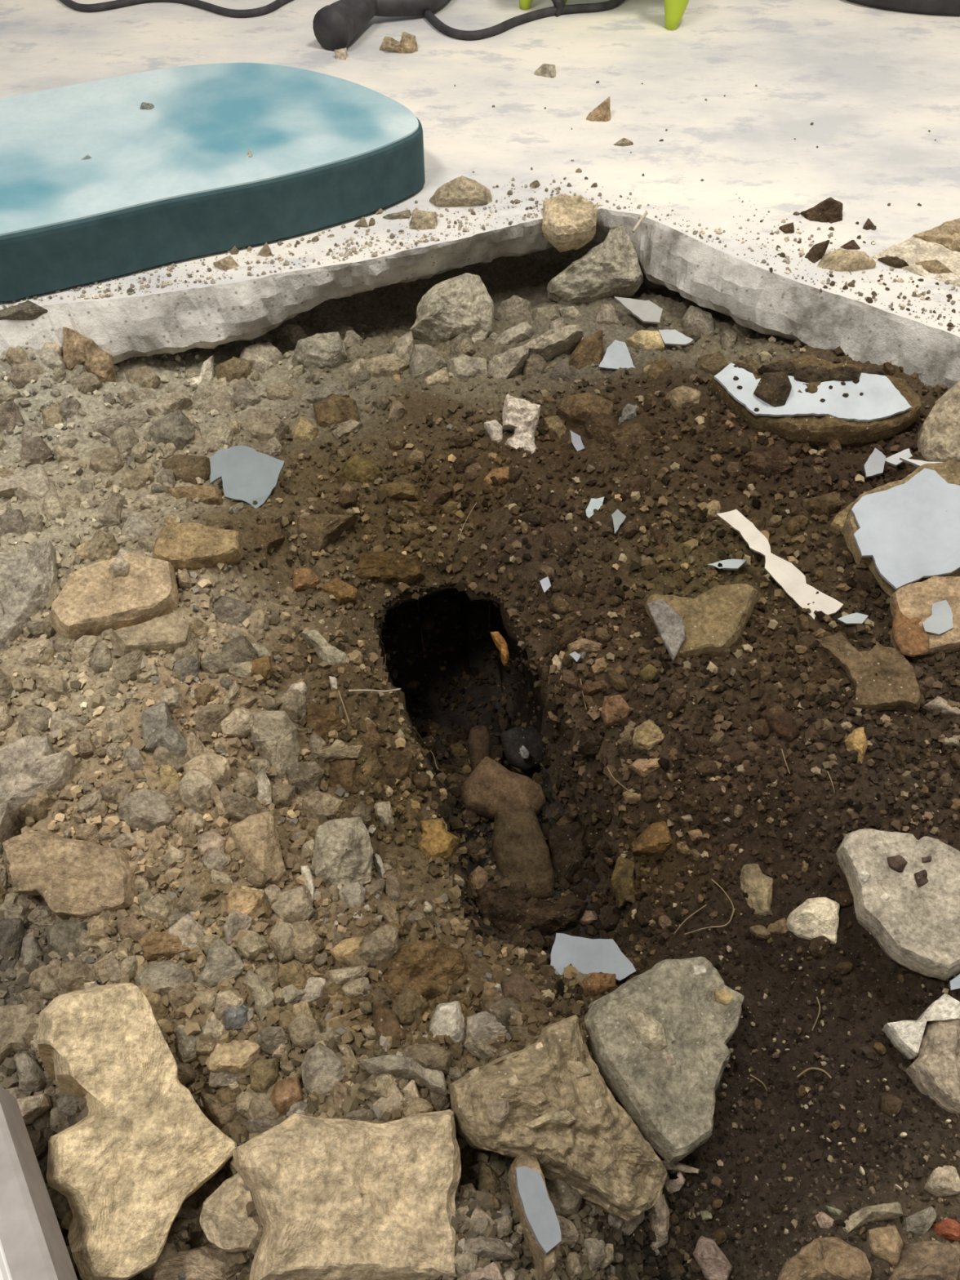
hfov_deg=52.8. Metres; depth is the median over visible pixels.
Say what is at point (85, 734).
chip
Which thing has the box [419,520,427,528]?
pebble
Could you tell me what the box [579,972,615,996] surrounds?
stone
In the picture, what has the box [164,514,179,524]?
chip
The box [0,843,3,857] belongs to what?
chunk
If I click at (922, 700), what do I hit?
pebble
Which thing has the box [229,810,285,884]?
chunk
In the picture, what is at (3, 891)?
chip
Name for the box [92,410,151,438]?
stone
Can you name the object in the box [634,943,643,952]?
pebble
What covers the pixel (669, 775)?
pebble
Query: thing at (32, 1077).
stone
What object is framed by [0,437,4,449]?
chunk
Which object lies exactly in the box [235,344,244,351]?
chip
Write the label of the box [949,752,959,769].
clod
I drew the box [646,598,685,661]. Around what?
stone
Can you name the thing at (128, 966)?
chunk
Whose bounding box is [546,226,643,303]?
chunk
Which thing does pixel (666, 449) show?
pebble
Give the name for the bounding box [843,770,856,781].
pebble
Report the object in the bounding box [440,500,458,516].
clod
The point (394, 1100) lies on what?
stone
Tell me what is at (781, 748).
rootlet
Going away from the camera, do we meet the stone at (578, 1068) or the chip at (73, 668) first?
the stone at (578, 1068)
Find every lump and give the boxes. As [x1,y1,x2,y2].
[484,419,502,442]
[502,393,540,453]
[883,993,959,1059]
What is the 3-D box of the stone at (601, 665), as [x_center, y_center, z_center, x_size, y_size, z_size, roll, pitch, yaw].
[0.138,0.031,1.118,0.017,0.020,0.015,-14,51,-11]
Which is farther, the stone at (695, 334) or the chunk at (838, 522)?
the stone at (695, 334)
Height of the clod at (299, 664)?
0.024 m
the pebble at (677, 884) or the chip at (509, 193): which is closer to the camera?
the pebble at (677, 884)
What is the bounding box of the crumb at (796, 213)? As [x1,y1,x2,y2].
[792,211,799,215]
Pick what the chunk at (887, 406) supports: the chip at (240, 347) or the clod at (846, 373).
the clod at (846, 373)
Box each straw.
[348,688,400,692]
[631,211,648,232]
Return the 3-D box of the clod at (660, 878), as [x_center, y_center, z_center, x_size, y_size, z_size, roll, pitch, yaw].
[0.188,0.251,1.009,0.008,0.011,0.009,0,50,0]
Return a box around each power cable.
[59,0,291,17]
[423,0,624,39]
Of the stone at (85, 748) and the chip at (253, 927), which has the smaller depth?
the chip at (253, 927)
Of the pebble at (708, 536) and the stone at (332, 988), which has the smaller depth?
the stone at (332, 988)
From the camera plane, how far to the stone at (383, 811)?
1.02 m
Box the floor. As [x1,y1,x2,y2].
[0,0,959,390]
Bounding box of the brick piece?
[931,1217,959,1241]
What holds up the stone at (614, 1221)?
on the ground
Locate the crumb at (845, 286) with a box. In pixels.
[842,284,848,289]
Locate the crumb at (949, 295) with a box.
[946,293,951,299]
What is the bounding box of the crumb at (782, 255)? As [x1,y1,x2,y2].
[779,252,785,257]
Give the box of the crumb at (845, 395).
[842,393,848,397]
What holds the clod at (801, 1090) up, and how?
on the ground
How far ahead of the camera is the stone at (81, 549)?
1.11 m
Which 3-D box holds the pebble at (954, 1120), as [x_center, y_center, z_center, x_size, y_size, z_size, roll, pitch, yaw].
[0.396,0.401,0.807,0.004,0.007,0.006,0,50,0]
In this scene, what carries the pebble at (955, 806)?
on the ground
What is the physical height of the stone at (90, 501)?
0.024 m
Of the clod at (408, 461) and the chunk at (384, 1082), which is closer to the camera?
the chunk at (384, 1082)
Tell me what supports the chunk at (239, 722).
on the ground
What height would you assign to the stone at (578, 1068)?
0.017 m
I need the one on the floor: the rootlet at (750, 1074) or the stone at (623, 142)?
the stone at (623, 142)
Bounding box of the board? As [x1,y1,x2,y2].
[0,1084,77,1279]
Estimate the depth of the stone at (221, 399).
1.37 m
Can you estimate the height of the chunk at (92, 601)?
0.084 m
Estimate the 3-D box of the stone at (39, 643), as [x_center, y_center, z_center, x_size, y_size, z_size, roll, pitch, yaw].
[-0.475,0.012,1.046,0.035,0.028,0.022,0,50,0]
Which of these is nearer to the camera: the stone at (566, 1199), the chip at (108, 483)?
the stone at (566, 1199)
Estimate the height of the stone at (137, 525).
0.043 m
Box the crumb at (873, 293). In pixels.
[871,291,877,296]
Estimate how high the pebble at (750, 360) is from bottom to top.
0.031 m
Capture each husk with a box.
[859,1166,865,1176]
[893,1184,902,1191]
[899,1132,906,1137]
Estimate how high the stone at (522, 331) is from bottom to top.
0.050 m
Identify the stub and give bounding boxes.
[489,631,509,666]
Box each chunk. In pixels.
[0,383,21,404]
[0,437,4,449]
[0,466,58,501]
[0,539,58,641]
[0,735,75,843]
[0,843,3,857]
[0,893,30,919]
[2,831,137,919]
[16,1093,52,1124]
[23,717,36,736]
[28,1028,38,1054]
[31,1109,50,1130]
[36,982,236,1279]
[39,977,59,999]
[41,341,61,355]
[42,613,56,637]
[49,551,178,639]
[49,711,79,744]
[52,367,66,382]
[62,493,79,508]
[67,364,87,383]
[74,635,100,658]
[75,929,97,951]
[91,799,108,817]
[97,831,118,841]
[104,697,125,711]
[106,713,125,732]
[108,492,127,505]
[110,613,191,655]
[112,649,146,683]
[115,535,128,545]
[116,788,177,832]
[118,955,137,982]
[129,442,148,463]
[137,536,155,552]
[140,493,159,509]
[141,701,186,757]
[142,893,173,924]
[151,1245,240,1279]
[167,982,196,1008]
[168,845,185,862]
[172,637,199,660]
[173,497,188,509]
[175,884,211,915]
[177,769,214,811]
[184,731,204,761]
[184,810,205,830]
[195,1031,217,1055]
[198,933,221,955]
[199,1172,262,1253]
[204,422,234,449]
[210,869,233,885]
[216,377,227,386]
[220,707,253,738]
[228,661,252,677]
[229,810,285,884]
[231,775,257,798]
[231,1109,461,1279]
[235,1091,254,1119]
[236,929,268,960]
[247,1233,262,1255]
[248,758,270,775]
[249,711,300,779]
[254,964,278,991]
[270,887,315,923]
[270,920,295,964]
[274,689,306,722]
[288,364,303,379]
[301,839,315,862]
[311,816,373,886]
[330,418,362,439]
[331,324,353,339]
[341,977,368,997]
[349,358,365,376]
[375,1073,397,1097]
[379,31,417,53]
[384,873,400,896]
[408,272,493,342]
[448,1014,667,1221]
[449,337,475,358]
[453,1249,477,1275]
[463,1034,502,1061]
[488,324,583,378]
[507,1153,562,1279]
[510,1007,523,1026]
[531,1271,559,1279]
[542,194,597,252]
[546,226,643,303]
[563,1252,581,1275]
[584,956,744,1164]
[586,96,610,121]
[599,1243,613,1269]
[639,264,667,289]
[644,583,758,660]
[707,354,921,447]
[786,897,839,944]
[815,632,921,711]
[817,248,875,271]
[829,502,853,534]
[835,828,959,980]
[842,459,959,597]
[889,576,959,657]
[905,1018,959,1114]
[911,217,959,252]
[916,379,959,462]
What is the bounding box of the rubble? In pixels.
[0,174,959,331]
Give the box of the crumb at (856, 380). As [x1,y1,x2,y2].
[852,378,859,383]
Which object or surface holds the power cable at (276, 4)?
on the floor
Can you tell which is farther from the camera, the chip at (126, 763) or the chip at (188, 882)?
the chip at (126, 763)
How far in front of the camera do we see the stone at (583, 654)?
1.14 m
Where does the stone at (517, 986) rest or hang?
on the ground
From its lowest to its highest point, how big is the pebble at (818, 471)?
0.018 m
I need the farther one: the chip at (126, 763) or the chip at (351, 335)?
the chip at (351, 335)
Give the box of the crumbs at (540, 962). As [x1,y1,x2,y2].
[0,322,959,1279]
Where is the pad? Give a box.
[0,62,425,302]
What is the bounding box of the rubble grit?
[0,317,953,1279]
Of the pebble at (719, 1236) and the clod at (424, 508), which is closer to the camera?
the pebble at (719, 1236)
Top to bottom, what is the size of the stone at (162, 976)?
0.044 m
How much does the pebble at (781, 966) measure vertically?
0.006 m
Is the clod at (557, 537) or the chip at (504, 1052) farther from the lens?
the clod at (557, 537)
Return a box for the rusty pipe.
[458,724,554,899]
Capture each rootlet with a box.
[337,690,350,723]
[372,627,386,668]
[413,726,448,773]
[417,590,424,652]
[457,502,476,541]
[488,573,489,629]
[579,678,586,710]
[606,766,629,791]
[673,904,706,934]
[684,908,735,934]
[711,879,733,917]
[750,1074,767,1091]
[781,748,790,773]
[796,1066,831,1078]
[811,996,820,1031]
[826,770,835,793]
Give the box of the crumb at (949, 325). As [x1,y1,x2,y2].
[946,322,953,327]
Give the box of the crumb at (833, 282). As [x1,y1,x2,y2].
[829,280,835,286]
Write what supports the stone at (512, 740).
on the ground
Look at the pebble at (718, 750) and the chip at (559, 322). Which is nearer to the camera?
the pebble at (718, 750)
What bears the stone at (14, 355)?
on the ground
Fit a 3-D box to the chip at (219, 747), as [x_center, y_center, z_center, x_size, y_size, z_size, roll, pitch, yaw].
[-0.267,0.110,0.990,0.009,0.016,0.014,-20,53,-16]
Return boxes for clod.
[57,1220,66,1235]
[96,748,106,757]
[109,926,117,935]
[171,896,178,909]
[184,953,196,963]
[194,684,214,706]
[238,951,244,959]
[260,902,272,918]
[289,657,307,673]
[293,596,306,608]
[300,817,307,829]
[306,704,343,740]
[307,830,315,838]
[313,395,359,427]
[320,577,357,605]
[328,760,355,795]
[335,489,359,509]
[337,453,382,483]
[338,617,353,632]
[342,1075,351,1083]
[353,724,386,748]
[355,551,425,585]
[362,750,382,777]
[375,937,470,1001]
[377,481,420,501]
[384,750,413,784]
[384,921,403,937]
[396,521,425,540]
[401,501,442,516]
[404,455,422,466]
[409,798,421,810]
[411,771,430,791]
[416,763,427,771]
[417,735,436,752]
[417,818,460,861]
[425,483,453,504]
[427,720,441,733]
[430,800,438,809]
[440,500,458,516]
[440,764,461,774]
[446,773,468,786]
[448,744,468,758]
[449,435,472,448]
[452,456,476,473]
[457,1233,464,1241]
[461,764,471,773]
[462,809,477,823]
[466,841,484,859]
[469,462,482,471]
[474,882,588,936]
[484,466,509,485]
[487,1191,499,1211]
[488,839,493,851]
[490,745,504,759]
[493,875,501,883]
[498,717,510,730]
[501,482,530,506]
[505,880,531,903]
[508,466,522,484]
[516,935,525,940]
[520,511,539,527]
[527,929,545,950]
[531,772,544,784]
[539,510,555,527]
[545,524,577,558]
[546,820,587,881]
[549,456,564,472]
[550,595,569,614]
[551,864,557,882]
[555,814,574,826]
[558,626,582,648]
[561,669,578,688]
[562,650,577,664]
[564,575,585,597]
[564,727,571,741]
[568,808,578,818]
[572,885,587,898]
[577,680,612,695]
[577,728,603,756]
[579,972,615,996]
[584,410,617,444]
[584,825,602,849]
[591,812,598,824]
[591,877,600,883]
[592,776,601,790]
[594,627,611,642]
[600,694,630,728]
[603,811,612,825]
[603,913,620,931]
[604,856,613,866]
[606,670,628,692]
[607,422,656,450]
[609,596,622,607]
[609,856,635,907]
[611,637,629,649]
[616,443,634,462]
[616,613,626,620]
[617,740,631,756]
[617,818,626,828]
[621,522,638,539]
[623,902,631,910]
[627,477,650,501]
[631,600,648,616]
[631,821,672,855]
[635,618,657,639]
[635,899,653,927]
[642,564,660,580]
[642,785,660,802]
[644,422,659,435]
[647,357,672,378]
[651,524,665,546]
[651,907,666,923]
[656,875,663,884]
[660,804,671,814]
[662,700,669,709]
[667,692,684,716]
[671,569,688,584]
[681,730,698,755]
[681,794,701,814]
[694,760,718,777]
[696,351,728,376]
[720,415,733,424]
[733,362,752,373]
[746,445,793,479]
[748,515,765,531]
[751,609,764,617]
[752,718,769,739]
[753,371,791,406]
[757,361,795,375]
[757,704,799,742]
[762,437,773,447]
[763,693,781,709]
[778,222,794,233]
[784,515,808,536]
[788,442,803,457]
[791,365,830,382]
[797,613,808,631]
[797,1084,805,1097]
[800,197,842,223]
[800,491,845,516]
[804,240,829,263]
[804,724,823,743]
[805,670,831,684]
[827,365,861,381]
[833,961,853,975]
[840,240,860,249]
[857,1122,864,1133]
[861,367,886,376]
[862,217,875,230]
[869,1171,879,1181]
[872,1042,886,1055]
[877,256,909,268]
[880,1093,903,1118]
[887,854,907,872]
[897,973,904,983]
[914,869,928,887]
[921,855,931,862]
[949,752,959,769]
[949,1160,958,1167]
[952,679,959,688]
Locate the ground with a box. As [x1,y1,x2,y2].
[0,243,959,1279]
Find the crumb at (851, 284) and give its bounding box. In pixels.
[847,282,854,287]
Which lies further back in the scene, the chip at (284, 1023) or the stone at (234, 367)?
the stone at (234, 367)
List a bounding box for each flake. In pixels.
[208,444,284,508]
[539,577,551,593]
[550,933,635,982]
[569,430,584,451]
[569,651,581,662]
[586,497,604,517]
[599,339,635,369]
[611,508,626,533]
[613,296,662,324]
[658,329,693,346]
[706,559,746,569]
[837,613,868,624]
[863,448,885,478]
[884,448,912,466]
[899,457,943,466]
[949,973,959,990]
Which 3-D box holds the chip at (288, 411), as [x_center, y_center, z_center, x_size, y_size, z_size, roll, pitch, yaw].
[-0.276,-0.324,1.393,0.030,0.030,0.025,0,50,0]
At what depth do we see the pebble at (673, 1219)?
0.78 m
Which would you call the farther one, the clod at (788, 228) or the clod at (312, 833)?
the clod at (788, 228)
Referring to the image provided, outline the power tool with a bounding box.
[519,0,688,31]
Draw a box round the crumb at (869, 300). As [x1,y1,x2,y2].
[866,297,872,303]
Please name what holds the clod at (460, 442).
on the ground
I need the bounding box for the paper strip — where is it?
[716,509,843,619]
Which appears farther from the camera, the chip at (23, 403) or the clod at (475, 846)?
the chip at (23, 403)
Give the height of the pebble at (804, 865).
0.012 m
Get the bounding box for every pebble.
[336,558,343,564]
[337,448,346,460]
[339,482,354,493]
[346,650,363,665]
[352,622,359,634]
[355,599,360,606]
[364,446,371,453]
[366,691,379,706]
[367,528,372,534]
[367,534,374,542]
[377,675,385,682]
[386,533,390,539]
[387,435,406,450]
[391,734,397,740]
[400,776,412,791]
[408,449,425,465]
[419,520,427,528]
[441,532,448,538]
[458,523,469,531]
[464,465,477,481]
[466,416,482,424]
[487,484,496,493]
[488,440,499,448]
[496,453,503,457]
[497,565,506,573]
[506,456,511,462]
[506,572,514,582]
[520,520,528,534]
[532,530,538,536]
[537,604,548,615]
[539,564,555,577]
[540,485,549,504]
[543,395,555,404]
[551,583,560,592]
[560,616,574,626]
[563,984,568,993]
[566,564,575,575]
[568,604,573,613]
[576,1000,585,1006]
[581,555,588,564]
[582,694,595,706]
[586,525,591,532]
[600,393,614,400]
[604,666,613,673]
[611,476,617,484]
[617,729,632,744]
[629,666,643,678]
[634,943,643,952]
[643,364,650,373]
[644,555,653,564]
[653,543,668,555]
[655,645,664,655]
[655,888,662,894]
[657,915,671,928]
[659,510,672,519]
[662,445,670,453]
[666,711,673,719]
[666,773,675,782]
[669,747,677,761]
[669,1213,679,1225]
[671,1263,686,1279]
[674,881,684,887]
[674,1225,680,1234]
[675,841,691,855]
[681,908,688,914]
[684,1252,689,1261]
[687,419,694,426]
[688,373,699,382]
[689,1259,701,1272]
[690,848,701,861]
[694,424,706,434]
[697,895,703,902]
[701,749,709,754]
[702,532,712,544]
[705,499,720,519]
[705,568,719,581]
[708,413,719,430]
[708,911,718,918]
[709,730,725,747]
[710,453,722,461]
[711,685,718,692]
[711,1176,722,1188]
[711,1199,723,1208]
[711,1228,726,1245]
[712,806,720,813]
[713,760,721,768]
[715,747,723,754]
[718,854,724,861]
[720,786,725,792]
[725,462,741,478]
[731,788,737,795]
[733,804,743,818]
[733,950,738,957]
[742,355,758,368]
[742,504,750,513]
[744,1156,749,1163]
[748,489,761,498]
[749,924,771,939]
[750,613,756,618]
[751,848,758,856]
[754,755,760,762]
[754,1097,762,1111]
[756,649,765,657]
[756,661,772,681]
[766,937,772,944]
[767,515,782,528]
[771,1206,782,1213]
[773,608,777,614]
[779,964,785,968]
[781,1163,786,1171]
[786,870,793,876]
[787,1176,793,1181]
[795,946,802,954]
[801,860,808,871]
[802,681,817,701]
[806,666,813,672]
[806,955,813,959]
[808,935,831,958]
[813,466,823,475]
[814,569,823,581]
[817,631,831,639]
[817,1085,823,1092]
[821,718,834,731]
[822,661,828,666]
[827,753,836,760]
[828,439,841,452]
[831,1120,839,1130]
[833,890,853,907]
[840,701,845,706]
[842,360,853,364]
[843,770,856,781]
[845,785,853,791]
[846,921,852,928]
[851,824,857,830]
[858,1226,866,1235]
[879,809,886,815]
[883,362,895,376]
[893,745,906,766]
[898,365,903,372]
[899,728,915,742]
[910,372,919,379]
[910,426,915,433]
[911,814,919,822]
[919,783,928,795]
[920,697,925,707]
[922,762,930,768]
[924,747,930,759]
[934,384,941,395]
[937,818,942,824]
[940,772,952,787]
[949,798,959,810]
[951,1116,957,1124]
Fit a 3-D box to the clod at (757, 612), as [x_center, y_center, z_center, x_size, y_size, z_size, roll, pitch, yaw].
[0.329,-0.028,1.153,0.023,0.021,0.014,11,51,9]
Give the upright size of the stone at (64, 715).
0.032 m
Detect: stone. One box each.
[0,300,48,319]
[0,400,24,435]
[0,509,7,515]
[0,509,23,537]
[0,600,12,653]
[0,668,13,705]
[0,864,8,889]
[0,918,24,971]
[0,1004,39,1065]
[4,1086,31,1098]
[5,346,28,366]
[9,360,43,389]
[15,1052,46,1092]
[17,706,52,736]
[17,786,58,822]
[19,987,43,1005]
[20,435,54,464]
[21,421,41,442]
[21,637,54,650]
[21,934,42,967]
[21,1022,38,1054]
[26,617,44,637]
[26,905,56,926]
[28,1128,48,1159]
[31,667,71,700]
[41,402,65,429]
[41,488,66,520]
[42,1176,48,1183]
[44,582,61,608]
[46,920,88,963]
[48,958,61,977]
[49,1106,69,1133]
[50,711,78,723]
[52,444,79,462]
[53,633,77,653]
[55,957,98,993]
[55,1094,82,1115]
[57,1209,72,1230]
[58,398,80,420]
[62,326,115,383]
[66,1245,75,1268]
[71,647,85,664]
[73,822,101,844]
[75,540,89,560]
[75,737,93,757]
[76,791,102,813]
[80,154,92,159]
[82,496,95,509]
[86,528,119,561]
[86,915,110,941]
[88,446,124,475]
[88,641,112,674]
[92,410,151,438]
[93,948,119,975]
[95,498,123,527]
[100,781,134,805]
[105,959,120,982]
[109,424,137,455]
[109,555,130,577]
[110,832,142,850]
[115,915,152,942]
[117,391,139,408]
[120,462,154,490]
[120,511,154,542]
[122,746,144,771]
[124,366,160,389]
[135,960,195,996]
[137,668,159,683]
[137,888,154,918]
[137,931,191,961]
[137,983,169,1020]
[139,102,154,110]
[142,760,159,772]
[142,1242,177,1279]
[146,389,192,416]
[149,409,198,449]
[152,522,243,571]
[152,746,186,773]
[156,468,176,493]
[159,764,182,787]
[161,351,186,360]
[161,453,210,484]
[165,790,182,810]
[168,484,223,505]
[168,913,204,960]
[172,654,199,684]
[174,1057,196,1084]
[175,1028,197,1062]
[176,1200,198,1219]
[177,812,196,838]
[182,355,213,386]
[182,751,231,791]
[187,413,203,444]
[188,617,209,637]
[191,870,219,902]
[192,703,231,740]
[194,991,217,1017]
[196,829,226,862]
[196,938,244,987]
[197,386,236,413]
[200,650,234,674]
[200,1092,238,1128]
[204,1081,238,1092]
[206,513,232,529]
[206,1040,261,1072]
[208,1070,240,1088]
[211,781,225,814]
[212,595,253,626]
[213,255,239,271]
[213,989,244,1013]
[214,356,252,382]
[216,1248,246,1279]
[219,789,257,821]
[221,635,257,663]
[222,680,239,706]
[223,909,253,945]
[223,1005,248,1030]
[225,887,264,915]
[227,630,271,658]
[231,383,260,406]
[231,693,257,710]
[239,342,282,373]
[240,408,289,440]
[240,885,264,893]
[242,970,275,1022]
[246,148,252,157]
[247,1092,280,1119]
[248,656,273,684]
[249,1057,279,1093]
[252,522,284,559]
[254,768,271,806]
[254,1026,288,1055]
[257,242,271,257]
[260,437,282,456]
[265,381,300,399]
[269,1075,302,1115]
[271,784,296,808]
[271,1043,288,1058]
[274,334,295,354]
[275,324,307,346]
[277,960,311,989]
[280,984,306,1005]
[285,761,325,795]
[288,1012,320,1050]
[290,416,319,442]
[291,920,324,963]
[292,567,319,591]
[293,331,347,368]
[293,885,312,903]
[293,1000,313,1017]
[297,513,358,555]
[298,977,326,1006]
[299,629,347,664]
[300,382,349,404]
[300,865,315,904]
[300,1042,346,1097]
[302,791,342,820]
[312,745,363,761]
[322,982,344,996]
[325,1008,364,1029]
[326,965,369,984]
[328,675,337,690]
[328,936,364,964]
[333,1081,351,1114]
[334,48,346,60]
[337,1044,357,1067]
[338,880,365,908]
[343,1109,377,1122]
[347,368,370,390]
[354,217,368,227]
[357,924,398,968]
[357,1080,384,1098]
[358,1054,447,1097]
[359,353,408,377]
[364,986,391,1006]
[365,878,386,897]
[372,1001,405,1043]
[373,800,394,827]
[373,853,385,877]
[373,1083,405,1115]
[382,209,410,219]
[387,400,407,422]
[391,330,413,363]
[391,987,427,1026]
[401,1043,451,1075]
[402,1080,419,1101]
[408,208,437,230]
[409,343,446,379]
[424,367,449,386]
[427,1089,449,1110]
[429,175,492,207]
[429,1000,465,1043]
[445,354,488,379]
[457,1204,497,1226]
[458,1182,476,1199]
[459,1262,503,1279]
[465,1046,477,1057]
[465,1215,490,1239]
[465,1235,515,1261]
[466,1010,507,1042]
[467,865,488,889]
[469,1066,479,1076]
[469,1163,478,1171]
[477,1160,501,1195]
[478,986,504,1011]
[485,998,521,1030]
[485,1097,510,1125]
[493,294,531,321]
[493,321,533,344]
[500,726,545,772]
[500,973,542,1004]
[506,1074,519,1084]
[519,745,529,759]
[523,352,548,378]
[523,1109,576,1128]
[532,303,559,320]
[533,63,555,77]
[535,1042,542,1049]
[543,415,566,438]
[544,1178,582,1219]
[548,364,580,381]
[548,654,562,671]
[556,392,613,425]
[558,306,581,319]
[567,638,603,653]
[567,1060,591,1078]
[568,329,603,369]
[577,651,586,658]
[577,910,598,925]
[583,1237,605,1271]
[591,657,607,674]
[591,1097,603,1109]
[595,302,620,324]
[607,1212,644,1236]
[613,137,633,146]
[613,665,624,674]
[617,403,639,425]
[622,788,641,801]
[625,329,664,351]
[625,1008,667,1051]
[628,758,660,777]
[631,719,663,751]
[638,664,657,682]
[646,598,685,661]
[647,1189,670,1249]
[661,288,682,297]
[661,1160,699,1173]
[663,1053,676,1066]
[663,1171,685,1192]
[666,385,701,410]
[679,327,701,342]
[680,813,693,822]
[681,305,715,338]
[687,828,704,842]
[693,964,706,975]
[693,1235,732,1279]
[699,1210,712,1220]
[713,988,733,1004]
[720,328,737,349]
[739,863,773,915]
[767,917,789,934]
[769,681,783,691]
[777,1236,871,1279]
[814,1211,834,1229]
[824,1205,842,1215]
[842,727,867,763]
[842,1201,902,1233]
[857,869,871,882]
[866,1225,903,1266]
[872,235,959,287]
[880,892,889,901]
[888,1240,959,1279]
[891,604,928,656]
[902,1206,937,1235]
[915,259,952,273]
[922,696,959,715]
[923,1165,959,1197]
[940,734,959,746]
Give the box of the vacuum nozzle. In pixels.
[312,0,448,51]
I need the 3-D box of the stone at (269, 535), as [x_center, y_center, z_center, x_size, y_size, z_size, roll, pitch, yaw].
[-0.271,-0.111,1.205,0.038,0.056,0.079,19,53,15]
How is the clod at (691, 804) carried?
on the ground
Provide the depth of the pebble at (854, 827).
0.97 m
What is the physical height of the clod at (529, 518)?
0.025 m
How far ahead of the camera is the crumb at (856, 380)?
1.30 m
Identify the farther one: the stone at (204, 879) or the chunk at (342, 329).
the chunk at (342, 329)
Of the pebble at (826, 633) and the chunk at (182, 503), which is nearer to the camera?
the pebble at (826, 633)
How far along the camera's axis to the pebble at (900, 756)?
1.01 m
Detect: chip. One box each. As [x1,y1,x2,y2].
[0,467,13,478]
[0,700,13,732]
[0,887,8,904]
[4,968,16,980]
[10,697,22,706]
[11,678,26,693]
[15,993,20,1000]
[17,400,31,408]
[17,650,41,666]
[20,512,44,534]
[24,705,32,710]
[28,964,51,991]
[31,693,42,701]
[31,897,41,906]
[39,348,65,370]
[40,700,48,710]
[43,646,55,666]
[45,1085,56,1097]
[47,1186,71,1219]
[50,388,60,397]
[57,434,78,448]
[57,694,71,709]
[59,524,66,530]
[63,827,71,838]
[67,664,78,672]
[71,371,102,394]
[74,813,84,823]
[76,728,92,742]
[77,480,93,494]
[78,409,86,417]
[78,462,86,468]
[78,715,89,724]
[79,564,87,568]
[82,782,94,794]
[85,678,96,688]
[94,500,102,506]
[98,435,108,443]
[100,627,115,635]
[103,392,115,404]
[105,480,114,488]
[105,678,122,696]
[106,742,123,762]
[108,728,128,742]
[109,828,120,835]
[116,546,129,556]
[119,451,129,463]
[120,510,130,522]
[121,742,131,751]
[121,757,129,767]
[125,690,137,704]
[128,902,141,911]
[133,387,156,402]
[133,502,143,510]
[133,877,150,894]
[134,850,145,859]
[146,359,155,364]
[148,664,157,671]
[151,484,164,493]
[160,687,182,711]
[160,852,177,870]
[162,442,176,458]
[163,1024,173,1034]
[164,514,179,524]
[167,907,187,927]
[168,386,177,392]
[168,656,176,662]
[173,804,180,814]
[173,1025,184,1033]
[176,1229,194,1241]
[177,568,192,589]
[181,837,195,848]
[182,880,191,885]
[186,371,199,378]
[186,404,192,410]
[188,688,194,699]
[192,386,210,402]
[193,717,201,730]
[193,982,209,991]
[195,506,204,512]
[197,586,211,594]
[197,956,204,968]
[200,653,207,661]
[200,1013,224,1039]
[202,848,231,871]
[203,746,212,753]
[204,445,213,452]
[205,613,216,624]
[205,918,216,925]
[208,673,218,679]
[211,382,219,390]
[211,590,219,600]
[214,739,225,754]
[214,1086,236,1106]
[215,929,222,937]
[220,676,233,690]
[221,562,228,572]
[228,417,240,434]
[228,502,244,512]
[230,245,239,254]
[231,377,254,391]
[233,849,244,861]
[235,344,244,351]
[235,435,243,444]
[235,771,248,777]
[240,1019,257,1035]
[244,962,253,971]
[244,1272,249,1279]
[245,1116,280,1133]
[246,246,252,252]
[246,869,266,887]
[247,607,268,636]
[248,561,253,569]
[249,924,257,932]
[250,370,259,381]
[260,934,266,944]
[261,694,277,711]
[263,884,281,903]
[266,764,271,777]
[272,653,282,662]
[278,403,298,418]
[279,1011,296,1033]
[281,1062,295,1075]
[285,1100,308,1117]
[286,959,303,968]
[287,681,307,695]
[295,796,302,810]
[298,368,313,382]
[299,845,313,861]
[302,786,319,798]
[307,733,326,759]
[308,864,315,875]
[311,235,319,242]
[313,951,328,967]
[314,1031,341,1046]
[323,976,334,986]
[328,884,338,901]
[331,930,344,947]
[332,1000,343,1011]
[341,955,369,967]
[343,329,363,343]
[351,801,372,826]
[355,324,368,331]
[359,1000,372,1014]
[362,1025,376,1037]
[363,406,372,413]
[363,883,369,889]
[364,1073,377,1103]
[368,217,374,226]
[372,395,390,410]
[373,208,382,214]
[373,1045,382,1057]
[376,902,399,924]
[382,862,391,871]
[389,335,398,344]
[389,890,399,900]
[392,373,399,382]
[398,1078,408,1089]
[403,1097,433,1117]
[406,911,425,923]
[408,899,416,908]
[413,1031,422,1035]
[422,901,432,913]
[422,920,435,939]
[448,1066,462,1081]
[449,942,459,949]
[450,333,471,355]
[466,983,471,993]
[467,1224,474,1233]
[477,1257,490,1267]
[486,351,501,360]
[488,332,497,341]
[493,1214,512,1237]
[498,1048,511,1057]
[502,345,507,352]
[502,1269,515,1279]
[506,190,512,195]
[506,1025,540,1041]
[511,199,519,204]
[511,1234,522,1244]
[515,1223,524,1235]
[517,1268,528,1275]
[529,180,539,188]
[549,317,566,329]
[549,362,558,368]
[556,1214,578,1245]
[575,168,582,173]
[586,1215,594,1226]
[587,1204,598,1216]
[591,182,597,187]
[607,1275,618,1279]
[612,1253,622,1262]
[628,349,637,358]
[733,322,754,335]
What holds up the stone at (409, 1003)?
on the ground
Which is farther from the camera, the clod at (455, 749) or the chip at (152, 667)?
the clod at (455, 749)
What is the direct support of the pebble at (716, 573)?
on the ground

